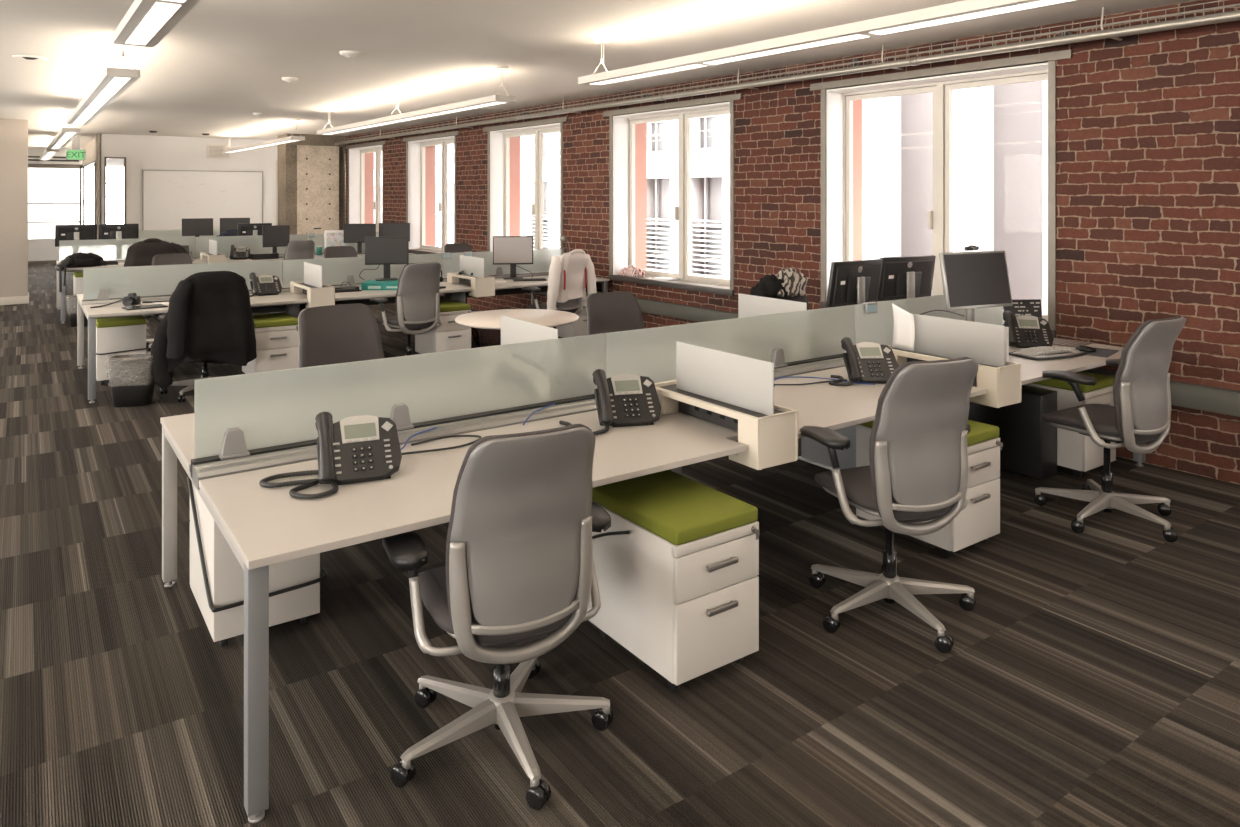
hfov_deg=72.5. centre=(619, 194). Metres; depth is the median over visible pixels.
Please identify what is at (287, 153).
wall
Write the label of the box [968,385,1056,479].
computer tower
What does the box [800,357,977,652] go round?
office chair
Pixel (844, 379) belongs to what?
cable
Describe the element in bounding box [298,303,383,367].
office chair
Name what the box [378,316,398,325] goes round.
armrest
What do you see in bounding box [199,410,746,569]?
countertop
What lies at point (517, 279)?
keyboard
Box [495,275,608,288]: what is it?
countertop
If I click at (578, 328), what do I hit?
pedestal
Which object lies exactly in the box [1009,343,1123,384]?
countertop
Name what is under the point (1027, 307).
desk phone
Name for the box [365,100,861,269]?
building
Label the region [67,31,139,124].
pendant light
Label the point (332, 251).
office chair
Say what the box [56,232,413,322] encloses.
workbench
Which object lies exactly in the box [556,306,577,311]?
cushion
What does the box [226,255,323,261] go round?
countertop
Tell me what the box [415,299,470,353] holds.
pedestal
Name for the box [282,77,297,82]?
smoke detector
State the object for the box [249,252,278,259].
document tray
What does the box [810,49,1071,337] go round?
window
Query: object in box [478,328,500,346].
waste bin
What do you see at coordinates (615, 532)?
cord
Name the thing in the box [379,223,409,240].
monitor
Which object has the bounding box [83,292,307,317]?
countertop
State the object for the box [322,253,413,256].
countertop
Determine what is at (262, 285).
desk phone
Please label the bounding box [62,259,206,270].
countertop
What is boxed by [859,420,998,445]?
seat cushion
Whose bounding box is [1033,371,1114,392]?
seat cushion
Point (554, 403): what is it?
cable
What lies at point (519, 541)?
chair backrest
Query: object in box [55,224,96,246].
monitor
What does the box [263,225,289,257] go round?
monitor
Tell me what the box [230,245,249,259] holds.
desk phone
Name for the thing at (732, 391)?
shelf
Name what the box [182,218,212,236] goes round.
monitor
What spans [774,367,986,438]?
countertop
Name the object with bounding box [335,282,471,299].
countertop
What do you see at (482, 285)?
divider
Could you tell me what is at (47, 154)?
pendant light
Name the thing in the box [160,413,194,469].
countertop
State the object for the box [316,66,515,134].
pendant light
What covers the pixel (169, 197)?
whiteboard
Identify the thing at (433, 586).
seat cushion
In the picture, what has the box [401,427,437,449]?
cable
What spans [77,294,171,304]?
countertop
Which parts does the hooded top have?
red trim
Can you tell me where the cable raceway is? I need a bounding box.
[535,291,1239,416]
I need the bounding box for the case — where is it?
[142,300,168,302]
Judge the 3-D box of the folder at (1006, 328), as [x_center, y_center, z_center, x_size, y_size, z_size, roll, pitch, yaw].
[2.007,0.788,4.530,0.022,0.177,0.150,0,0,-35]
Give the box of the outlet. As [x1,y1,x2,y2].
[695,406,737,422]
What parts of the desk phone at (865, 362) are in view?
coiled cord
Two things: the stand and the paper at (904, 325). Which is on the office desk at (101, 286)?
the stand
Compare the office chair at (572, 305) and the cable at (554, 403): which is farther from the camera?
the office chair at (572, 305)
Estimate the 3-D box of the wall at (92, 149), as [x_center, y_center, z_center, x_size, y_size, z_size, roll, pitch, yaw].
[-9.732,0.265,20.547,5.420,2.930,6.000,0,0,-35]
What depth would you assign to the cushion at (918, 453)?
3.28 m
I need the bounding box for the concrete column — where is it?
[297,145,338,233]
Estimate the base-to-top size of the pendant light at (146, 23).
0.334 m
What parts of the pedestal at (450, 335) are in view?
drawer, drawer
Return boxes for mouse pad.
[1075,347,1118,356]
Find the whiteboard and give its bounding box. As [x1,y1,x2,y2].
[142,170,262,229]
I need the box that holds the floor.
[0,263,1239,826]
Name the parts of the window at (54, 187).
pane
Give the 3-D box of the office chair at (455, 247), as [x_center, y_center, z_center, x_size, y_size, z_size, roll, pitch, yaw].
[-2.124,1.203,11.658,0.726,1.045,0.679,0,0,-35]
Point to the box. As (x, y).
(369, 284)
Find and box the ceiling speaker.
[12,55,47,60]
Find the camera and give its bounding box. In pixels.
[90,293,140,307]
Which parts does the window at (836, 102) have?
sash, handle, sill, frame, sash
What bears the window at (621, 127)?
in the wall at (1148, 124)
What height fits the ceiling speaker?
0.022 m
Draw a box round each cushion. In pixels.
[73,271,82,276]
[96,315,145,327]
[152,253,192,265]
[253,312,297,327]
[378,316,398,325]
[418,566,453,633]
[440,299,470,311]
[444,243,472,252]
[527,303,546,308]
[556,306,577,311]
[592,470,757,544]
[814,465,877,510]
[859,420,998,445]
[869,357,971,522]
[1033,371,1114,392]
[1042,404,1119,435]
[1113,316,1181,444]
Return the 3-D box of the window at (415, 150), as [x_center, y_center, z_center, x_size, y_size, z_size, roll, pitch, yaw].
[-3.039,0.003,14.121,0.345,2.005,2.150,0,0,-37]
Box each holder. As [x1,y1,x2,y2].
[442,253,450,258]
[464,252,472,256]
[862,302,876,313]
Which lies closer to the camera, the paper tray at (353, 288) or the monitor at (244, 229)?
the paper tray at (353, 288)
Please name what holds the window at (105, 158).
in the wall at (141, 152)
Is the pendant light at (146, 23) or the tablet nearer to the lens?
the pendant light at (146, 23)
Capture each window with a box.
[28,147,82,263]
[104,157,125,223]
[345,141,385,231]
[402,131,459,253]
[483,116,567,250]
[603,93,741,295]
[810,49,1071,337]
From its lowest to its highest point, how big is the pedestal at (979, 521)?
0.584 m
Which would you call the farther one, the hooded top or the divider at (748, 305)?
the hooded top
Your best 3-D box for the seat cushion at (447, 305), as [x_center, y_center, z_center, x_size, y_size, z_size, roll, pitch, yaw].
[-1.875,1.172,8.939,0.390,0.054,0.570,0,0,-35]
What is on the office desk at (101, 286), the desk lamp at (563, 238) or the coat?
the desk lamp at (563, 238)
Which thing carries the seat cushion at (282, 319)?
on the pedestal at (276, 334)
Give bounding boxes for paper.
[154,302,168,304]
[892,303,914,350]
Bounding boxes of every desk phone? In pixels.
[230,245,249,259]
[249,272,281,296]
[259,412,401,498]
[559,369,660,434]
[829,337,898,385]
[1003,299,1041,322]
[1003,311,1053,347]
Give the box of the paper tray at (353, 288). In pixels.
[333,282,361,292]
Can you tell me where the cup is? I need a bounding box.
[316,246,321,254]
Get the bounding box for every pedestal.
[73,271,82,295]
[96,315,145,384]
[190,483,319,646]
[242,312,298,373]
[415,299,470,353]
[551,292,600,337]
[587,470,758,690]
[856,420,1002,557]
[1025,371,1115,476]
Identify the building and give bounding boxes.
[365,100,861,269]
[374,80,1047,314]
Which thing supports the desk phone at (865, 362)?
on the office desk at (242, 430)
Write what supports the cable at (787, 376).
on the office desk at (242, 430)
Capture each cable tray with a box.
[153,286,547,320]
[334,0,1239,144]
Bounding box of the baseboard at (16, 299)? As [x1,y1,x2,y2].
[0,292,28,304]
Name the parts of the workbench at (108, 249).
leg, leg, screen panel, frame, rail, screen panel, screen panel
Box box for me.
[361,280,398,289]
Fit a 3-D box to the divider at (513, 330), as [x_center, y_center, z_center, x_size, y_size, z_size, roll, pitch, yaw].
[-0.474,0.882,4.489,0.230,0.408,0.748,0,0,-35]
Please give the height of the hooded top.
0.733 m
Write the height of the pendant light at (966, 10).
0.334 m
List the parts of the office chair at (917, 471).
arm post, frame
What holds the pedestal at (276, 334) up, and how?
on the floor
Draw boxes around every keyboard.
[513,278,546,280]
[1009,346,1087,360]
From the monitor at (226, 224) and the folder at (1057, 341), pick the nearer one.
the folder at (1057, 341)
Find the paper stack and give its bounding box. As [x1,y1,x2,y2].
[650,277,679,280]
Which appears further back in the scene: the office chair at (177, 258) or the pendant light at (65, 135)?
the pendant light at (65, 135)
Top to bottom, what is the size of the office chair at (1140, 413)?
1.098 m
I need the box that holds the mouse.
[1076,345,1095,351]
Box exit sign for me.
[66,133,85,159]
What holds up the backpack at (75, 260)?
on the workbench at (108, 249)
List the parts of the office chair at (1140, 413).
arm post, frame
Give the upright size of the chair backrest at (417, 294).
0.655 m
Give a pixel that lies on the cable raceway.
(1183, 394)
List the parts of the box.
lid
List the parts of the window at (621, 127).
sash, sill, handle, frame, sash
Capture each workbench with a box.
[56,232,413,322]
[139,229,219,237]
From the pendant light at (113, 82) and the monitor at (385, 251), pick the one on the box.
the monitor at (385, 251)
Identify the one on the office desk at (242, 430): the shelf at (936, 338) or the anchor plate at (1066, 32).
the shelf at (936, 338)
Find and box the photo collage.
[324,230,349,249]
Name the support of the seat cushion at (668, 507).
on the pedestal at (679, 591)
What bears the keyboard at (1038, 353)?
on the office desk at (242, 430)
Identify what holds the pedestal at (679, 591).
on the floor
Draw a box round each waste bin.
[67,295,87,326]
[108,354,154,406]
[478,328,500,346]
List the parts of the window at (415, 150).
sill, sash, frame, sash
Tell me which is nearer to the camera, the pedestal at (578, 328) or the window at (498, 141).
the pedestal at (578, 328)
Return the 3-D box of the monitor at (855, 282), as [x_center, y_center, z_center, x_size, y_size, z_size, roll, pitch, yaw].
[1.635,0.713,5.871,0.530,0.519,0.190,0,0,-36]
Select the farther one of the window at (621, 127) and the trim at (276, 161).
the trim at (276, 161)
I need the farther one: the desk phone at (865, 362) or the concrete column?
the concrete column
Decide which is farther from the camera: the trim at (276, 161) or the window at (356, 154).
the trim at (276, 161)
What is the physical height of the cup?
0.154 m
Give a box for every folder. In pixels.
[1005,327,1008,360]
[1053,338,1092,347]
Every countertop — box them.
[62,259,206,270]
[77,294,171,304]
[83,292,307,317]
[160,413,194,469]
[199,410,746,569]
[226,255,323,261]
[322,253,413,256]
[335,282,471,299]
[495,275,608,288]
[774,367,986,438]
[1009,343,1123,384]
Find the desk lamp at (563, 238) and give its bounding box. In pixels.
[560,236,569,251]
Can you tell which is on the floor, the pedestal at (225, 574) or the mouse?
the pedestal at (225, 574)
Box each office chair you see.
[146,253,192,352]
[158,314,223,401]
[282,240,314,281]
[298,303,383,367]
[324,246,357,257]
[370,262,444,355]
[382,424,613,810]
[444,243,477,312]
[472,308,510,344]
[522,286,581,328]
[586,291,644,334]
[768,294,809,309]
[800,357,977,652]
[1034,316,1185,541]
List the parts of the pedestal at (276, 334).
drawer, drawer, handle, handle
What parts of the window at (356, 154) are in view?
sash, frame, sash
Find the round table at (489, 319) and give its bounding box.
[455,309,578,329]
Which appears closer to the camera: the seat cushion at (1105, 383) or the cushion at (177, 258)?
the seat cushion at (1105, 383)
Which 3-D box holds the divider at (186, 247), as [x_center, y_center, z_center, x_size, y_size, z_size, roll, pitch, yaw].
[-6.626,0.881,12.687,0.340,0.224,0.313,0,0,-39]
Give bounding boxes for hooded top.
[547,249,596,309]
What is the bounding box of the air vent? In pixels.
[207,145,230,158]
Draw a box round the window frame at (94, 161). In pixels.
[83,160,95,223]
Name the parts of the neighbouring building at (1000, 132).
railing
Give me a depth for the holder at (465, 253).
9.99 m
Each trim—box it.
[276,161,277,224]
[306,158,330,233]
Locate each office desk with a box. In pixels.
[77,248,608,402]
[160,295,1145,822]
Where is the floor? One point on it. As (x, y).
(1091, 678)
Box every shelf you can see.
[654,341,797,469]
[887,313,1021,407]
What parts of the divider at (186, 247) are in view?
lid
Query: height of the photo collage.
0.400 m
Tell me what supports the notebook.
on the office desk at (101, 286)
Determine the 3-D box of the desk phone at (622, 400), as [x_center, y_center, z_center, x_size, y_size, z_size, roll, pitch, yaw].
[-0.108,0.883,3.597,0.658,0.227,0.282,0,0,-42]
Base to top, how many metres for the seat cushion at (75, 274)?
0.054 m
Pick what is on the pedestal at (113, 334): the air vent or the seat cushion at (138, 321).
the seat cushion at (138, 321)
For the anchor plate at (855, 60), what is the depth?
7.21 m
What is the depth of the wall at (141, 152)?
17.33 m
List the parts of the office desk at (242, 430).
leg, frame, leg, screen panel, rail, leg, screen panel, leg, screen panel, leg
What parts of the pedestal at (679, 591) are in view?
drawer, drawer, handle, handle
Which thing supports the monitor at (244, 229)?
on the workbench at (108, 249)
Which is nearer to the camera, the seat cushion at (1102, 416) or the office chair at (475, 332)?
the seat cushion at (1102, 416)
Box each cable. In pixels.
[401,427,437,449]
[402,435,481,454]
[523,403,554,424]
[774,376,874,386]
[774,379,846,384]
[920,310,964,316]
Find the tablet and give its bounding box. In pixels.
[121,304,167,309]
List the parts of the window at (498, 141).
sash, frame, handle, sash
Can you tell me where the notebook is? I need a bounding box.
[495,280,505,283]
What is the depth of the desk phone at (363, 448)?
2.96 m
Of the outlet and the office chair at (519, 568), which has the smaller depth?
the office chair at (519, 568)
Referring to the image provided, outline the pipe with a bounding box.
[28,156,78,161]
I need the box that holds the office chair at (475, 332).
[472,308,510,344]
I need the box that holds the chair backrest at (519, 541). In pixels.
[446,424,591,647]
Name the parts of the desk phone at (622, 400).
coiled cord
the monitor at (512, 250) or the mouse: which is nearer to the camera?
the mouse
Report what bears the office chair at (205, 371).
on the floor
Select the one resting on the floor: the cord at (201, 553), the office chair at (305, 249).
the office chair at (305, 249)
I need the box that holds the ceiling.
[0,0,1198,148]
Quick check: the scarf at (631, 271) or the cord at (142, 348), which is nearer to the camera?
the cord at (142, 348)
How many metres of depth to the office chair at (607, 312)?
6.30 m
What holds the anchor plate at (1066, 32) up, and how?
attached to the wall at (1148, 124)
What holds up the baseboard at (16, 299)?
attached to the wall at (13, 132)
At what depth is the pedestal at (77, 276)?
12.30 m
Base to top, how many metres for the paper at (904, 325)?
0.250 m
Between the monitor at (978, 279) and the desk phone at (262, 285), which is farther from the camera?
the desk phone at (262, 285)
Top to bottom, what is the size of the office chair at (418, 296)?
1.075 m
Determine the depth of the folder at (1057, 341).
5.65 m
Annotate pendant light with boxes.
[39,135,58,159]
[48,108,79,148]
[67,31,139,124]
[113,0,199,47]
[221,119,304,152]
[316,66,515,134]
[578,0,1084,85]
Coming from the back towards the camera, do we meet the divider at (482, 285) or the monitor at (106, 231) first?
the monitor at (106, 231)
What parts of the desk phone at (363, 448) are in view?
coiled cord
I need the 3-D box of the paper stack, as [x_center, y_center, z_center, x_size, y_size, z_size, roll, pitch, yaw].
[0.497,0.936,9.456,0.300,0.018,0.220,0,0,45]
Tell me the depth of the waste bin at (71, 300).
11.07 m
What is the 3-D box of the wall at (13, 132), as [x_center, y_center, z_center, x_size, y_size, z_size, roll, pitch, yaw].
[-11.866,0.265,12.097,5.552,2.930,0.550,0,0,-35]
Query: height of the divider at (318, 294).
0.408 m
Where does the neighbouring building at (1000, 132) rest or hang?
on the ground
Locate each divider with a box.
[183,245,193,260]
[290,262,334,307]
[447,255,494,296]
[501,315,557,344]
[738,294,806,317]
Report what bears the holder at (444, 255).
attached to the office desk at (101, 286)
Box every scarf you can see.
[618,265,644,276]
[775,267,807,296]
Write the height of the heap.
0.177 m
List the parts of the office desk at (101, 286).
leg, leg, screen panel, leg, rail, frame, screen panel, leg, screen panel, leg, leg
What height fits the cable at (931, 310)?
0.262 m
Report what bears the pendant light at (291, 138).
hanging from the ceiling
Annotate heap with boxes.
[750,274,787,296]
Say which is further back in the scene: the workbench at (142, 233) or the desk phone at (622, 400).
the workbench at (142, 233)
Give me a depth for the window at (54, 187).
21.59 m
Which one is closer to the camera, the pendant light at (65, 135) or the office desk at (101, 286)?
the office desk at (101, 286)
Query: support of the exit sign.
hanging from the ceiling
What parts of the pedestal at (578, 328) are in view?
drawer, drawer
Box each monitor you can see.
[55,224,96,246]
[98,224,138,239]
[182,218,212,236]
[220,218,249,232]
[237,223,271,235]
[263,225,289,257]
[344,223,375,253]
[365,236,408,280]
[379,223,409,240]
[493,236,532,279]
[826,259,882,307]
[877,255,935,300]
[939,251,1012,321]
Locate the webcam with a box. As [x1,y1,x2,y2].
[964,245,978,250]
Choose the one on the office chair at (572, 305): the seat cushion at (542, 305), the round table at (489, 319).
the seat cushion at (542, 305)
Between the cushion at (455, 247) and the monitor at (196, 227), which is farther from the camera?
the monitor at (196, 227)
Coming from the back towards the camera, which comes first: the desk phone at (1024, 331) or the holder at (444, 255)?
the holder at (444, 255)
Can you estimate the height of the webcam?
0.035 m
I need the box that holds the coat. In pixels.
[150,271,256,387]
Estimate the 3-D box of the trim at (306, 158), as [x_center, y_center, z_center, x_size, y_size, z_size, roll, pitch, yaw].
[-6.054,0.030,16.955,0.486,1.536,0.030,0,0,-35]
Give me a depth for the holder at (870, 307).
5.28 m
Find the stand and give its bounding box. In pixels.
[440,270,445,288]
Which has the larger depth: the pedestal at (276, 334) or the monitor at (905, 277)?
the pedestal at (276, 334)
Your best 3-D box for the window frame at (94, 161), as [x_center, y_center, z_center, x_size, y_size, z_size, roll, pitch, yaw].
[-11.944,0.500,19.085,0.050,2.460,5.760,0,0,-35]
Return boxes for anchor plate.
[850,59,860,66]
[1057,29,1072,36]
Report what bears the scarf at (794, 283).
on the office chair at (804, 299)
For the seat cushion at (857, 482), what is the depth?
3.50 m
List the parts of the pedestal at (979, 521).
drawer, handle, handle, drawer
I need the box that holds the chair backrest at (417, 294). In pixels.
[396,262,438,329]
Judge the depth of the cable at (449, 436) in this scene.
3.34 m
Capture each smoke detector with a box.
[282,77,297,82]
[339,50,360,58]
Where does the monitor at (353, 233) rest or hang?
on the workbench at (108, 249)
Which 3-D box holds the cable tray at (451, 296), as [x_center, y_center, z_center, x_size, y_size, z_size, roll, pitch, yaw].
[-2.623,1.117,9.341,4.418,0.107,0.710,0,0,-35]
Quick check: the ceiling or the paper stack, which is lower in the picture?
the paper stack
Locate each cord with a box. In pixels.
[96,348,149,354]
[187,476,326,612]
[592,531,628,538]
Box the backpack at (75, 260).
[55,252,117,291]
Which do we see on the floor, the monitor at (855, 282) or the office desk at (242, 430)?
the office desk at (242, 430)
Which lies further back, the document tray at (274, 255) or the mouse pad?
the document tray at (274, 255)
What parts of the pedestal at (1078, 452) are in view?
drawer, drawer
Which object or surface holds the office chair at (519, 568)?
on the floor
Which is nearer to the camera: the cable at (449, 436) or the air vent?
the cable at (449, 436)
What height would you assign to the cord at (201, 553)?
0.360 m
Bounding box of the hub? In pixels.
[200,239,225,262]
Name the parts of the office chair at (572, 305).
frame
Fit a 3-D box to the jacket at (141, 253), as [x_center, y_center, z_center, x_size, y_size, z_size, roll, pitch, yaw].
[-6.338,0.817,11.540,0.772,0.467,0.284,0,0,-35]
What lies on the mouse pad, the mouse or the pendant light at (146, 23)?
the mouse
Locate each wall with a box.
[0,119,27,296]
[83,134,123,239]
[100,134,277,229]
[278,133,347,275]
[344,0,1239,484]
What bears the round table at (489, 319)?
on the floor
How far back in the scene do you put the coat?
7.08 m
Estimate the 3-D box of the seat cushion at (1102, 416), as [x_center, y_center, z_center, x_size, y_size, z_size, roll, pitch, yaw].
[2.604,1.217,4.570,0.490,0.074,0.470,0,0,-31]
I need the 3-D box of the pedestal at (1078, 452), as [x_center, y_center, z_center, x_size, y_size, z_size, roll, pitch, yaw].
[2.812,1.437,5.434,0.390,0.584,0.600,0,0,-35]
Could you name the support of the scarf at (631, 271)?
on the window at (621, 127)
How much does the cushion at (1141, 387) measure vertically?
0.655 m
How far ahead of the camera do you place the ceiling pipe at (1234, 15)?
6.61 m
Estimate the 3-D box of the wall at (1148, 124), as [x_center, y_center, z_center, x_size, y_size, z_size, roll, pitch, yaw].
[2.132,0.265,7.268,0.204,3.030,25.420,0,0,-37]
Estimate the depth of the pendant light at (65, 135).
12.95 m
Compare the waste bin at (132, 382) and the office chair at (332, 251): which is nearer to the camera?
the waste bin at (132, 382)
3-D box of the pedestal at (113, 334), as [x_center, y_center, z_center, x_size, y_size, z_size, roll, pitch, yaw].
[-4.723,1.437,7.963,0.390,0.584,0.600,0,0,-35]
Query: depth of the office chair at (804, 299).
7.10 m
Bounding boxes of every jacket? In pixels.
[124,238,186,266]
[217,229,237,235]

